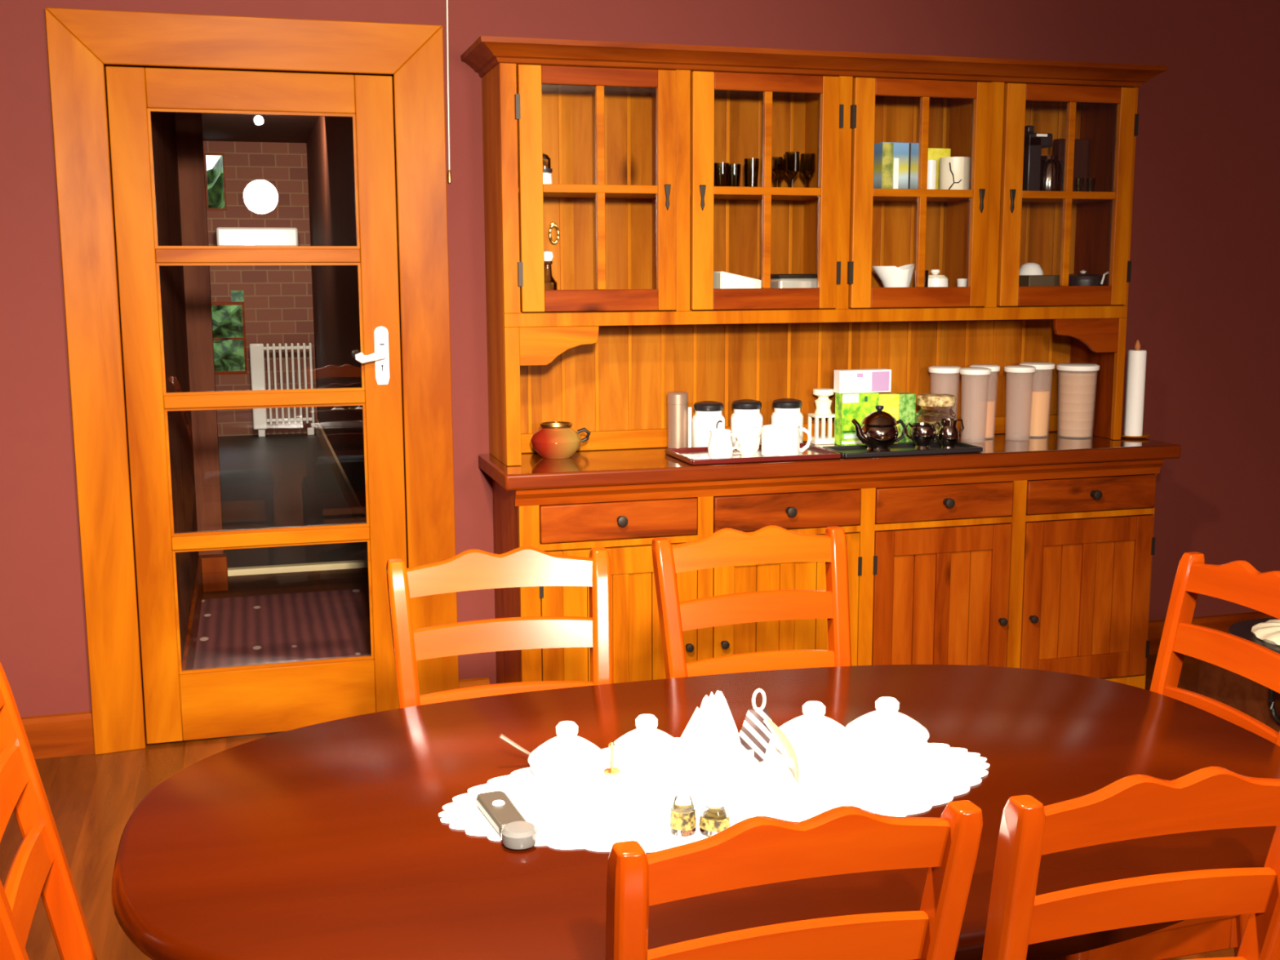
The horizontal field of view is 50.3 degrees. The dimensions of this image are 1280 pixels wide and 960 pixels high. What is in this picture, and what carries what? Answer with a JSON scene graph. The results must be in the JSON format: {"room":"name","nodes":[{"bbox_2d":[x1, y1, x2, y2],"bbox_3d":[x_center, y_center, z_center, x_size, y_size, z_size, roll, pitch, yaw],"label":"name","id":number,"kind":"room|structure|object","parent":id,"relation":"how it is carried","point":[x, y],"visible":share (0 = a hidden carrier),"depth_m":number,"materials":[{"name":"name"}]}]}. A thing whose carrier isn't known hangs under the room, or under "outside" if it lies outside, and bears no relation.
{"room":"dining room","nodes":[
{"label":"dining room","id":0,"kind":"room"},
{"bbox_2d":[150,111,223,662],"bbox_3d":[-2.978,-1.066,8.077,0.930,2.800,8.380,-3,9,-16],"label":"wall","id":1,"kind":"structure","parent":0,"point":[177,139],"depth_m":6.06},
{"bbox_2d":[182,553,228,670],"bbox_3d":[-1.704,0.576,5.382,0.125,0.160,2.080,-3,9,-16],"label":"baseboard","id":2,"kind":"structure","parent":1,"relation":"attached to","point":[211,574],"depth_m":6.11,"materials":[{"name":"brown wood"}]},
{"bbox_2d":[227,559,368,576],"bbox_3d":[-1.726,0.465,6.737,0.870,0.090,0.060,-3,9,-16],"label":"trim","id":3,"kind":"structure","parent":1,"relation":"attached to","point":[245,571],"depth_m":6.72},
{"bbox_2d":[203,141,317,436],"bbox_3d":[-3.426,-1.720,12.362,1.140,2.800,0.200,-3,9,-16],"label":"brick wall","id":4,"kind":"structure","parent":0,"point":[266,183],"depth_m":12.25,"materials":[{"name":"brown brick"}]},
{"bbox_2d":[204,152,247,374],"bbox_3d":[-3.758,-1.916,12.159,0.410,1.950,0.054,-3,9,-16],"label":"window","id":5,"kind":"structure","parent":4,"relation":"in","point":[227,372],"depth_m":12.21,"materials":[{"name":"brown wood"}]},
{"bbox_2d":[216,226,297,245],"bbox_3d":[-3.385,-2.137,12.074,0.690,0.190,0.250,-3,9,-16],"label":"pump","id":6,"kind":"object","parent":4,"relation":"attached to","point":[225,236],"visible":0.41,"depth_m":11.96,"materials":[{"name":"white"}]},
{"bbox_2d":[201,112,319,142],"bbox_3d":[-1.934,-2.483,8.323,3.200,0.120,8.680,-3,9,-16],"label":"ceiling","id":7,"kind":"structure","parent":0,"point":[215,126],"depth_m":10.88,"materials":[{"name":"brown paint"}]},
{"bbox_2d":[217,432,367,568],"bbox_3d":[-2.238,0.043,9.818,3.200,0.114,6.200,-3,9,-16],"label":"table","id":8,"kind":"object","parent":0,"point":[270,481],"depth_m":9.10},
{"bbox_2d":[249,342,314,436],"bbox_3d":[-3.231,-0.819,12.335,0.540,0.836,0.120,-3,9,-16],"label":"radiator","id":9,"kind":"object","parent":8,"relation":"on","point":[256,356],"visible":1,"depth_m":12.26,"materials":[{"name":"white metal"}]},
{"bbox_2d":[306,115,366,515],"bbox_3d":[-1.099,-1.163,8.661,1.530,2.800,8.480,-3,9,-16],"label":"wall","id":10,"kind":"structure","parent":0,"point":[330,144],"depth_m":9.04,"materials":[{"name":"brown paint"}]},
{"bbox_2d":[315,419,367,547],"bbox_3d":[-2.140,-0.059,9.673,0.020,0.140,5.900,-3,9,-16],"label":"baseboard","id":11,"kind":"structure","parent":10,"relation":"attached to","point":[356,508],"depth_m":9.15,"materials":[{"name":"brown wood"}]},
{"bbox_2d":[0,567,1234,959],"bbox_3d":[0.564,1.114,2.671,6.800,0.100,9.160,-3,9,-16],"label":"floor","id":12,"kind":"structure","parent":0,"point":[91,798],"depth_m":3.86,"materials":[{"name":"brown wood"}]},
{"bbox_2d":[0,662,97,959],"bbox_3d":[-0.623,0.714,1.802,0.478,0.962,0.375,-3,9,-16],"label":"dining chair","id":13,"kind":"object","parent":12,"relation":"on","point":[39,866],"visible":0.91,"depth_m":1.84,"materials":[{"name":"orange wood"}]},
{"bbox_2d":[193,588,371,669],"bbox_3d":[-1.326,0.649,5.382,0.815,0.012,1.770,-3,9,-16],"label":"carpet runner","id":14,"kind":"object","parent":12,"relation":"on","point":[260,629],"visible":0.43,"depth_m":5.61,"materials":[{"name":"brown carpet"}]},
{"bbox_2d":[386,546,613,708],"bbox_3d":[-0.196,0.631,2.333,0.405,0.962,0.478,-3,9,-15],"label":"dining chair","id":15,"kind":"object","parent":12,"relation":"on","point":[468,570],"visible":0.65,"depth_m":2.45,"materials":[{"name":"orange wood"}]},
{"bbox_2d":[111,664,1279,959],"bbox_3d":[0.148,0.790,2.011,1.688,0.742,0.994,-3,9,-16],"label":"dining table","id":16,"kind":"object","parent":12,"relation":"on","point":[327,840],"visible":0.71,"depth_m":1.76,"materials":[{"name":"brown wood"}]},
{"bbox_2d":[438,733,989,852],"bbox_3d":[0.122,0.428,1.914,0.806,0.003,0.415,-3,9,-16],"label":"lace doily","id":17,"kind":"object","parent":16,"relation":"on","point":[599,812],"visible":0.51,"depth_m":1.88,"materials":[{"name":"white fabric"}]},
{"bbox_2d":[475,790,537,849],"bbox_3d":[-0.174,0.438,1.772,0.046,0.022,0.167,-4,9,-21],"label":"gadget","id":18,"kind":"object","parent":17,"relation":"on","point":[516,833],"visible":1,"depth_m":1.75,"materials":[{"name":"grey plastic"}]},
{"bbox_2d":[528,720,606,783],"bbox_3d":[-0.105,0.383,1.960,0.114,0.073,0.114,-3,9,-16],"label":"sugar bowl","id":19,"kind":"object","parent":17,"relation":"on","point":[566,757],"visible":1,"depth_m":1.93,"materials":[{"name":"white ceramic"}]},
{"bbox_2d":[604,741,620,775],"bbox_3d":[-0.040,0.397,1.955,0.024,0.046,0.024,-3,9,-16],"label":"pin","id":20,"kind":"object","parent":17,"relation":"on","point":[611,771],"visible":1,"depth_m":1.95,"materials":[{"name":"gold metal"}]},
{"bbox_2d":[607,713,684,775],"bbox_3d":[0.010,0.378,1.990,0.116,0.073,0.116,-3,9,-16],"label":"sugar bowl","id":21,"kind":"object","parent":17,"relation":"on","point":[646,749],"visible":0.97,"depth_m":1.96,"materials":[{"name":"white ceramic"}]},
{"bbox_2d":[670,783,696,836],"bbox_3d":[0.055,0.421,1.747,0.034,0.062,0.034,-3,9,-16],"label":"glass shaker","id":22,"kind":"object","parent":17,"relation":"on","point":[682,815],"visible":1,"depth_m":1.74,"materials":[{"name":"clear glass"}]},
{"bbox_2d":[698,796,730,836],"bbox_3d":[0.096,0.430,1.749,0.040,0.043,0.040,-3,9,-16],"label":"glass shaker","id":23,"kind":"object","parent":17,"relation":"on","point":[714,818],"visible":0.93,"depth_m":1.74,"materials":[{"name":"clear glass"}]},
{"bbox_2d":[678,690,753,777],"bbox_3d":[0.105,0.362,1.976,0.103,0.109,0.070,-3,9,-16],"label":"napkin holder","id":24,"kind":"object","parent":17,"relation":"on","point":[710,742],"visible":0.87,"depth_m":1.95,"materials":[{"name":"white ceramic"}]},
{"bbox_2d":[738,688,799,782],"bbox_3d":[0.193,0.361,1.959,0.113,0.112,0.048,7,11,39],"label":"rack","id":25,"kind":"object","parent":17,"relation":"on","point":[757,731],"visible":0.95,"depth_m":1.97,"materials":[{"name":"beige ceramic"}]},
{"bbox_2d":[772,701,854,761],"bbox_3d":[0.261,0.368,2.046,0.123,0.073,0.123,-3,9,-16],"label":"sugar bowl","id":26,"kind":"object","parent":17,"relation":"on","point":[814,736],"visible":0.96,"depth_m":2.01,"materials":[{"name":"white ceramic"}]},
{"bbox_2d":[845,696,929,756],"bbox_3d":[0.374,0.365,2.065,0.128,0.073,0.128,-3,9,-16],"label":"sugar bowl","id":27,"kind":"object","parent":17,"relation":"on","point":[884,731],"visible":0.97,"depth_m":2.03,"materials":[{"name":"white ceramic"}]},
{"bbox_2d":[651,524,851,678],"bbox_3d":[0.282,0.599,2.531,0.397,0.962,0.478,-3,9,-17],"label":"dining chair","id":28,"kind":"object","parent":12,"relation":"on","point":[725,547],"visible":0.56,"depth_m":2.65,"materials":[{"name":"orange wood"}]},
{"bbox_2d":[605,800,983,959],"bbox_3d":[0.091,0.751,1.544,0.364,0.962,0.478,-3,9,-16],"label":"dining chair","id":29,"kind":"object","parent":12,"relation":"on","point":[756,851],"visible":1,"depth_m":1.28,"materials":[{"name":"orange wood"}]},
{"bbox_2d":[492,458,1164,688],"bbox_3d":[0.636,0.358,4.543,2.199,0.828,0.493,-3,9,-16],"label":"sideboard","id":30,"kind":"object","parent":12,"relation":"on","point":[1047,567],"visible":0.58,"depth_m":4.37,"materials":[{"name":"brown wood"}]},
{"bbox_2d":[478,431,1181,490],"bbox_3d":[0.645,-0.078,4.484,2.290,0.047,0.487,-3,9,-16],"label":"countertop","id":31,"kind":"structure","parent":30,"relation":"on","point":[598,468],"depth_m":4.26,"materials":[{"name":"brown wood"}]},
{"bbox_2d":[530,421,591,458],"bbox_3d":[-0.264,-0.126,4.304,0.164,0.108,0.164,8,12,42],"label":"glazed pot","id":32,"kind":"object","parent":31,"relation":"on","point":[554,439],"visible":1,"depth_m":4.25,"materials":[{"name":"orange ceramic"}]},
{"bbox_2d":[666,391,688,448],"bbox_3d":[0.123,-0.196,4.480,0.070,0.190,0.070,-3,9,-16],"label":"steel canister","id":33,"kind":"object","parent":31,"relation":"on","point":[677,401],"visible":0.86,"depth_m":4.45,"materials":[{"name":"silver metal"}]},
{"bbox_2d":[665,442,840,464],"bbox_3d":[0.353,-0.084,4.319,0.494,0.016,0.289,-3,9,-16],"label":"serving tray","id":34,"kind":"object","parent":31,"relation":"on","point":[812,452],"visible":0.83,"depth_m":4.24,"materials":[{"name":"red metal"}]},
{"bbox_2d":[692,400,724,447],"bbox_3d":[0.226,-0.181,4.484,0.108,0.158,0.110,-3,9,-16],"label":"storage jar","id":35,"kind":"object","parent":34,"relation":"on","point":[708,415],"visible":0.81,"depth_m":4.44,"materials":[{"name":"white ceramic"}]},
{"bbox_2d":[707,428,740,458],"bbox_3d":[0.256,-0.109,4.200,0.095,0.090,0.078,3,9,17],"label":"milk jug","id":36,"kind":"object","parent":34,"relation":"on","point":[720,445],"visible":0.91,"depth_m":4.17,"materials":[{"name":"white ceramic"}]},
{"bbox_2d":[730,399,763,445],"bbox_3d":[0.355,-0.189,4.536,0.108,0.158,0.110,-3,9,-16],"label":"storage jar","id":37,"kind":"object","parent":34,"relation":"on","point":[746,420],"visible":0.84,"depth_m":4.49,"materials":[{"name":"white ceramic"}]},
{"bbox_2d":[734,435,760,455],"bbox_3d":[0.340,-0.107,4.301,0.080,0.055,0.086,1,9,9],"label":"cup","id":38,"kind":"object","parent":34,"relation":"on","point":[748,445],"visible":0.88,"depth_m":4.28,"materials":[{"name":"beige ceramic"}]},
{"bbox_2d":[761,424,811,456],"bbox_3d":[0.451,-0.124,4.289,0.120,0.092,0.150,7,11,41],"label":"mug","id":39,"kind":"object","parent":34,"relation":"on","point":[776,439],"visible":0.93,"depth_m":4.23,"materials":[{"name":"white ceramic"}]},
{"bbox_2d":[770,398,803,443],"bbox_3d":[0.492,-0.194,4.566,0.108,0.158,0.108,-3,9,-16],"label":"storage jar","id":40,"kind":"object","parent":34,"relation":"on","point":[786,411],"visible":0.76,"depth_m":4.52,"materials":[{"name":"white ceramic"}]},
{"bbox_2d":[460,35,1168,466],"bbox_3d":[0.591,-0.721,4.427,2.267,1.240,0.378,-3,9,-16],"label":"hutch","id":41,"kind":"object","parent":31,"relation":"on","point":[633,135],"visible":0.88,"depth_m":4.40,"materials":[{"name":"brown wood"}]},
{"bbox_2d":[542,152,552,183],"bbox_3d":[-0.291,-0.936,4.131,0.052,0.108,0.052,-3,9,-16],"label":"jar","id":42,"kind":"object","parent":41,"relation":"on","point":[547,175],"visible":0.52,"depth_m":4.12,"materials":[{"name":"white ceramic"}]},
{"bbox_2d":[543,250,557,289],"bbox_3d":[-0.283,-0.612,4.183,0.062,0.183,0.062,-3,9,-16],"label":"glass bottle","id":43,"kind":"object","parent":41,"relation":"on","point":[548,255],"visible":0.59,"depth_m":4.17,"materials":[{"name":"white glass"}]},
{"bbox_2d":[713,271,761,288],"bbox_3d":[0.303,-0.608,4.364,0.145,0.117,0.140,-3,9,-16],"label":"box","id":44,"kind":"object","parent":41,"relation":"on","point":[722,280],"visible":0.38,"depth_m":4.29,"materials":[{"name":"cardboard"}]},
{"bbox_2d":[743,158,759,186],"bbox_3d":[0.350,-0.959,4.293,0.048,0.100,0.048,-3,9,-16],"label":"tumbler","id":45,"kind":"object","parent":41,"relation":"on","point":[744,159],"visible":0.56,"depth_m":4.28,"materials":[{"name":"black glass"}]},
{"bbox_2d":[784,151,799,187],"bbox_3d":[0.484,-0.981,4.349,0.048,0.125,0.047,-3,9,-16],"label":"goblet","id":46,"kind":"object","parent":41,"relation":"on","point":[791,174],"visible":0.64,"depth_m":4.34,"materials":[{"name":"black glass"}]},
{"bbox_2d":[770,273,817,288],"bbox_3d":[0.493,-0.613,4.419,0.156,0.108,0.148,-3,9,-16],"label":"serving dish","id":47,"kind":"object","parent":41,"relation":"on","point":[777,281],"visible":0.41,"depth_m":4.35,"materials":[{"name":"metal"}]},
{"bbox_2d":[800,153,815,187],"bbox_3d":[0.535,-0.979,4.354,0.048,0.120,0.047,-3,9,-16],"label":"goblet","id":48,"kind":"object","parent":41,"relation":"on","point":[807,174],"visible":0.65,"depth_m":4.34,"materials":[{"name":"brown glass"}]},
{"bbox_2d":[518,186,1112,204],"bbox_3d":[0.582,-0.922,4.430,2.099,0.016,0.258,-3,9,-16],"label":"shelf","id":49,"kind":"object","parent":41,"relation":"attached to","point":[548,197],"depth_m":4.42,"materials":[{"name":"brown wood"}]},
{"bbox_2d":[871,263,915,287],"bbox_3d":[0.832,-0.643,4.502,0.148,0.140,0.110,-3,9,-16],"label":"gravy boat","id":50,"kind":"object","parent":41,"relation":"on","point":[890,276],"visible":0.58,"depth_m":4.46,"materials":[{"name":"white ceramic"}]},
{"bbox_2d":[873,142,919,189],"bbox_3d":[0.834,-1.016,4.455,0.144,0.160,0.102,-3,9,-16],"label":"box","id":51,"kind":"object","parent":41,"relation":"on","point":[895,164],"visible":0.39,"depth_m":4.41,"materials":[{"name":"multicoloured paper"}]},
{"bbox_2d":[881,142,893,188],"bbox_3d":[0.797,-1.006,4.394,0.038,0.158,0.001,-3,9,-16],"label":"picture","id":52,"kind":"object","parent":51,"relation":"attached to","point":[887,148],"depth_m":4.39},
{"bbox_2d":[927,160,936,189],"bbox_3d":[0.954,-0.995,4.484,0.038,0.108,0.038,-3,9,-16],"label":"cup","id":53,"kind":"object","parent":41,"relation":"on","point":[931,164],"visible":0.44,"depth_m":4.47,"materials":[{"name":"ceramic"}]},
{"bbox_2d":[924,269,948,287],"bbox_3d":[0.983,-0.641,4.546,0.088,0.122,0.088,-3,9,-16],"label":"butter dish","id":54,"kind":"object","parent":41,"relation":"on","point":[935,280],"visible":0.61,"depth_m":4.51,"materials":[{"name":"white ceramic"}]},
{"bbox_2d":[928,147,951,189],"bbox_3d":[0.993,-1.034,4.584,0.090,0.155,0.040,-3,9,-16],"label":"carton","id":55,"kind":"object","parent":41,"relation":"on","point":[934,153],"visible":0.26,"depth_m":4.56,"materials":[{"name":"yellow cardboard"}]},
{"bbox_2d":[938,156,970,190],"bbox_3d":[1.039,-1.004,4.506,0.100,0.118,0.102,-3,9,-16],"label":"mug","id":56,"kind":"object","parent":41,"relation":"on","point":[954,171],"visible":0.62,"depth_m":4.46,"materials":[{"name":"beige ceramic"}]},
{"bbox_2d":[1018,275,1059,286],"bbox_3d":[1.355,-0.648,4.653,0.152,0.100,0.140,-3,9,-16],"label":"box","id":57,"kind":"object","parent":41,"relation":"on","point":[1024,280],"visible":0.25,"depth_m":4.58,"materials":[{"name":"brown cardboard"}]},
{"bbox_2d":[1018,262,1043,275],"bbox_3d":[1.326,-0.717,4.634,0.088,0.042,0.088,-3,9,-16],"label":"bowl","id":58,"kind":"object","parent":57,"relation":"on","point":[1027,268],"visible":0.84,"depth_m":4.60,"materials":[{"name":"white ceramic"}]},
{"bbox_2d":[1022,125,1064,191],"bbox_3d":[1.351,-1.073,4.600,0.171,0.225,0.136,-3,9,-16],"label":"coffee maker","id":59,"kind":"object","parent":41,"relation":"on","point":[1040,173],"visible":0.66,"depth_m":4.54,"materials":[{"name":"black plastic"}]},
{"bbox_2d":[1053,138,1090,191],"bbox_3d":[1.501,-1.085,4.755,0.125,0.200,0.040,-3,9,-16],"label":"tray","id":60,"kind":"object","parent":41,"relation":"on","point":[1082,146],"visible":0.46,"depth_m":4.74,"materials":[{"name":"brown wood"}]},
{"bbox_2d":[1068,270,1109,285],"bbox_3d":[1.530,-0.665,4.703,0.146,0.118,0.162,-3,9,-16],"label":"casserole","id":61,"kind":"object","parent":41,"relation":"on","point":[1082,278],"visible":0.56,"depth_m":4.64,"materials":[{"name":"black metal"}]},
{"bbox_2d":[1068,279,1104,285],"bbox_3d":[1.528,-0.650,4.713,0.144,0.085,0.144,-3,9,-16],"label":"pot","id":62,"kind":"object","parent":61,"relation":"on","point":[1071,282],"depth_m":4.64,"materials":[{"name":"black metal"}]},
{"bbox_2d":[807,388,835,444],"bbox_3d":[0.620,-0.217,4.621,0.084,0.186,0.072,-3,9,-16],"label":"candle lantern","id":63,"kind":"object","parent":31,"relation":"on","point":[823,404],"visible":0.98,"depth_m":4.59,"materials":[{"name":"beige ceramic"}]},
{"bbox_2d":[834,392,879,445],"bbox_3d":[0.728,-0.206,4.585,0.133,0.174,0.061,-3,9,-16],"label":"box","id":64,"kind":"object","parent":31,"relation":"on","point":[848,406],"visible":0.62,"depth_m":4.55,"materials":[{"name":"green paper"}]},
{"bbox_2d":[833,368,891,393],"bbox_3d":[0.748,-0.333,4.582,0.188,0.076,0.051,-3,9,-16],"label":"box","id":65,"kind":"object","parent":64,"relation":"on","point":[852,380],"visible":1,"depth_m":4.56,"materials":[{"name":"white cardboard"}]},
{"bbox_2d":[879,392,899,443],"bbox_3d":[0.830,-0.209,4.625,0.076,0.168,0.060,-3,9,-16],"label":"box","id":66,"kind":"object","parent":31,"relation":"on","point":[890,401],"visible":0.44,"depth_m":4.59,"materials":[{"name":"yellow cardboard"}]},
{"bbox_2d":[822,441,982,457],"bbox_3d":[0.846,-0.099,4.403,0.489,0.016,0.181,-3,9,-16],"label":"serving tray","id":67,"kind":"object","parent":31,"relation":"on","point":[896,449],"visible":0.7,"depth_m":4.37,"materials":[{"name":"black plastic"}]},
{"bbox_2d":[851,404,906,452],"bbox_3d":[0.763,-0.164,4.361,0.130,0.148,0.163,5,10,30],"label":"teapot","id":68,"kind":"object","parent":67,"relation":"on","point":[878,432],"visible":0.98,"depth_m":4.33,"materials":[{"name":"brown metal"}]},
{"bbox_2d":[905,421,941,449],"bbox_3d":[0.919,-0.146,4.434,0.086,0.089,0.104,6,11,34],"label":"sugar pot","id":69,"kind":"object","parent":67,"relation":"on","point":[922,434],"visible":1,"depth_m":4.41,"materials":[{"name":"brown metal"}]},
{"bbox_2d":[937,418,964,448],"bbox_3d":[1.010,-0.150,4.435,0.081,0.095,0.068,3,9,18],"label":"creamer","id":70,"kind":"object","parent":67,"relation":"on","point":[948,433],"visible":0.94,"depth_m":4.41,"materials":[{"name":"silver metal"}]},
{"bbox_2d":[893,392,915,443],"bbox_3d":[0.898,-0.213,4.654,0.063,0.166,0.060,-3,9,-16],"label":"box","id":71,"kind":"object","parent":31,"relation":"on","point":[907,403],"visible":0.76,"depth_m":4.62,"materials":[{"name":"green cardboard"}]},
{"bbox_2d":[915,393,955,441],"bbox_3d":[0.997,-0.205,4.604,0.132,0.165,0.132,-3,9,-16],"label":"glass jar","id":72,"kind":"object","parent":31,"relation":"on","point":[934,407],"visible":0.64,"depth_m":4.55,"materials":[{"name":"clear glass"}]},
{"bbox_2d":[928,365,961,373],"bbox_3d":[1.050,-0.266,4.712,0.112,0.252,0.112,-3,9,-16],"label":"lid","id":73,"kind":"object","parent":31,"relation":"on","point":[933,369],"visible":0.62,"depth_m":4.65,"materials":[{"name":"beige plastic"}]},
{"bbox_2d":[959,367,991,374],"bbox_3d":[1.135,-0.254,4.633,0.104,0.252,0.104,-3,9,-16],"label":"lid","id":74,"kind":"object","parent":31,"relation":"on","point":[964,371],"visible":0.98,"depth_m":4.58,"materials":[{"name":"beige plastic"}]},
{"bbox_2d":[968,364,999,371],"bbox_3d":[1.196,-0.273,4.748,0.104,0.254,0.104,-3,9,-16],"label":"lid","id":75,"kind":"object","parent":31,"relation":"on","point":[993,367],"visible":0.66,"depth_m":4.69,"materials":[{"name":"beige plastic"}]},
{"bbox_2d":[971,399,995,437],"bbox_3d":[1.196,-0.214,4.757,0.079,0.126,0.079,-3,9,-16],"label":"grain","id":76,"kind":"object","parent":75,"relation":"in","point":[982,411],"visible":1,"depth_m":4.73,"materials":[{"name":"beige food"}]},
{"bbox_2d":[1004,364,1035,373],"bbox_3d":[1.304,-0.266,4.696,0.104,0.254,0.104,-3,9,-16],"label":"lid","id":77,"kind":"object","parent":31,"relation":"on","point":[1011,368],"visible":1,"depth_m":4.64,"materials":[{"name":"beige plastic"}]},
{"bbox_2d":[1018,361,1054,369],"bbox_3d":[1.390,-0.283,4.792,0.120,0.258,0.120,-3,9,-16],"label":"lid","id":78,"kind":"object","parent":31,"relation":"on","point":[1038,365],"visible":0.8,"depth_m":4.72,"materials":[{"name":"beige"}]},
{"bbox_2d":[1056,363,1099,371],"bbox_3d":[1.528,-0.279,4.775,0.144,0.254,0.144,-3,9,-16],"label":"lid","id":79,"kind":"object","parent":31,"relation":"on","point":[1061,366],"visible":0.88,"depth_m":4.70,"materials":[{"name":"beige plastic"}]},
{"bbox_2d":[1058,371,1096,436],"bbox_3d":[1.528,-0.267,4.777,0.122,0.220,0.122,-3,9,-16],"label":"stack","id":80,"kind":"object","parent":79,"relation":"in","point":[1077,388],"visible":0.97,"depth_m":4.73,"materials":[{"name":"beige food"}]},
{"bbox_2d":[1120,432,1150,438],"bbox_3d":[1.720,-0.154,4.760,0.112,0.010,0.112,-3,9,-16],"label":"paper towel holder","id":81,"kind":"object","parent":31,"relation":"on","point":[1144,435],"visible":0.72,"depth_m":4.72,"materials":[{"name":"brown wood"}]},
{"bbox_2d":[1123,339,1146,435],"bbox_3d":[1.719,-0.320,4.735,0.062,0.332,0.062,-3,9,-16],"label":"pillar candle","id":82,"kind":"object","parent":81,"relation":"on","point":[1136,357],"visible":1,"depth_m":4.71,"materials":[{"name":"white wax"}]},
{"bbox_2d":[982,766,1279,959],"bbox_3d":[0.482,0.734,1.645,0.364,0.962,0.478,-2,9,-14],"label":"dining chair","id":83,"kind":"object","parent":12,"relation":"on","point":[1133,806],"visible":1,"depth_m":1.38,"materials":[{"name":"orange wood"}]},
{"bbox_2d":[1049,551,1279,959],"bbox_3d":[0.835,0.630,2.314,0.478,0.962,0.367,-3,9,-16],"label":"dining chair","id":84,"kind":"object","parent":12,"relation":"on","point":[1238,582],"visible":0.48,"depth_m":2.30,"materials":[{"name":"orange wood"}]},
{"bbox_2d":[1197,659,1279,733],"bbox_3d":[2.121,0.673,4.414,0.418,0.233,0.457,-3,9,-16],"label":"cabinet","id":85,"kind":"object","parent":12,"relation":"on","point":[1251,698],"visible":0.39,"depth_m":4.38,"materials":[{"name":"brown wood"}]},
{"bbox_2d":[1226,617,1279,653],"bbox_3d":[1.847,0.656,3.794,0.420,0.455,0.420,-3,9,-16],"label":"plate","id":86,"kind":"object","parent":12,"relation":"on","point":[1242,628],"visible":0.28,"depth_m":3.81,"materials":[{"name":"black ceramic"}]},
{"bbox_2d":[1251,619,1279,645],"bbox_3d":[1.841,0.418,3.740,0.300,0.032,0.300,-3,9,-16],"label":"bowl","id":87,"kind":"object","parent":86,"relation":"on","point":[1268,631],"visible":1,"depth_m":3.74,"materials":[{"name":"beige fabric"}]},
{"bbox_2d":[0,0,1279,737],"bbox_3d":[-0.043,-0.610,4.527,6.600,2.750,0.120,-3,9,-16],"label":"wall","id":88,"kind":"structure","parent":0,"point":[1203,304],"depth_m":4.54,"materials":[{"name":"red paint"}]},
{"bbox_2d":[21,711,94,759],"bbox_3d":[-2.433,0.810,3.974,1.576,0.128,0.022,-3,9,-16],"label":"baseboard","id":89,"kind":"structure","parent":88,"relation":"attached to","point":[54,735],"depth_m":4.15,"materials":[{"name":"orange wood"}]},
{"bbox_2d":[44,8,146,755],"bbox_3d":[-1.607,-0.250,4.044,0.145,2.196,0.038,-3,9,-16],"label":"trim","id":90,"kind":"structure","parent":88,"relation":"attached to","point":[77,76],"depth_m":4.03,"materials":[{"name":"brown wood"}]},
{"bbox_2d":[45,7,442,75],"bbox_3d":[-1.143,-1.287,4.021,1.117,0.146,0.038,-3,9,-16],"label":"trim","id":91,"kind":"structure","parent":88,"relation":"attached to","point":[116,37],"depth_m":4.00,"materials":[{"name":"orange wood"}]},
{"bbox_2d":[105,66,407,744],"bbox_3d":[-1.141,-0.203,4.189,0.819,2.040,0.106,-3,9,-16],"label":"door","id":92,"kind":"structure","parent":88,"relation":"in","point":[180,704],"depth_m":4.19,"materials":[{"name":"orange wood"}]},
{"bbox_2d":[393,26,458,695],"bbox_3d":[-0.672,-0.294,4.309,0.150,2.197,0.038,-3,9,-16],"label":"trim","id":93,"kind":"structure","parent":88,"relation":"attached to","point":[419,83],"depth_m":4.27,"materials":[{"name":"orange wood"}]},
{"bbox_2d":[458,677,489,688],"bbox_3d":[-0.549,0.722,4.507,0.104,0.128,0.022,-3,9,-16],"label":"baseboard","id":94,"kind":"structure","parent":88,"relation":"attached to","point":[463,683],"depth_m":4.50,"materials":[{"name":"orange wood"}]},
{"bbox_2d":[1147,611,1275,654],"bbox_3d":[2.394,0.583,5.340,1.580,0.128,0.022,-3,9,-16],"label":"baseboard","id":95,"kind":"structure","parent":88,"relation":"attached to","point":[1222,623],"depth_m":5.27,"materials":[{"name":"brown wood"}]},
{"bbox_2d":[1021,389,1049,435],"bbox_3d":[1.390,-0.237,4.799,0.095,0.156,0.095,-3,9,-16],"label":"grain","id":96,"kind":"object","parent":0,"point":[1035,402],"visible":1,"depth_m":4.76,"materials":[{"name":"beige food"}]},
{"label":"outside","id":97,"kind":"structure","parent":0,"visible":0},
{"bbox_2d":[206,155,244,371],"bbox_3d":[-5.521,-2.410,17.331,6.000,3.475,0.699,-3,9,-16],"label":"hedge","id":98,"kind":"object","parent":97,"point":[227,320],"visible":0.02,"depth_m":17.36,"materials":[{"name":"green plant"}]},
{"bbox_3d":[0.876,-1.534,1.127,6.800,0.100,6.820,-3,9,-16],"label":"ceiling","id":99,"kind":"structure","parent":0,"visible":0},
{"bbox_2d":[446,0,451,183],"bbox_3d":[-0.593,-1.426,4.167,0.015,1.022,0.012,-3,9,-16],"label":"cord","id":100,"kind":"object","parent":99,"relation":"hanging from","point":[449,174],"visible":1,"depth_m":4.20,"materials":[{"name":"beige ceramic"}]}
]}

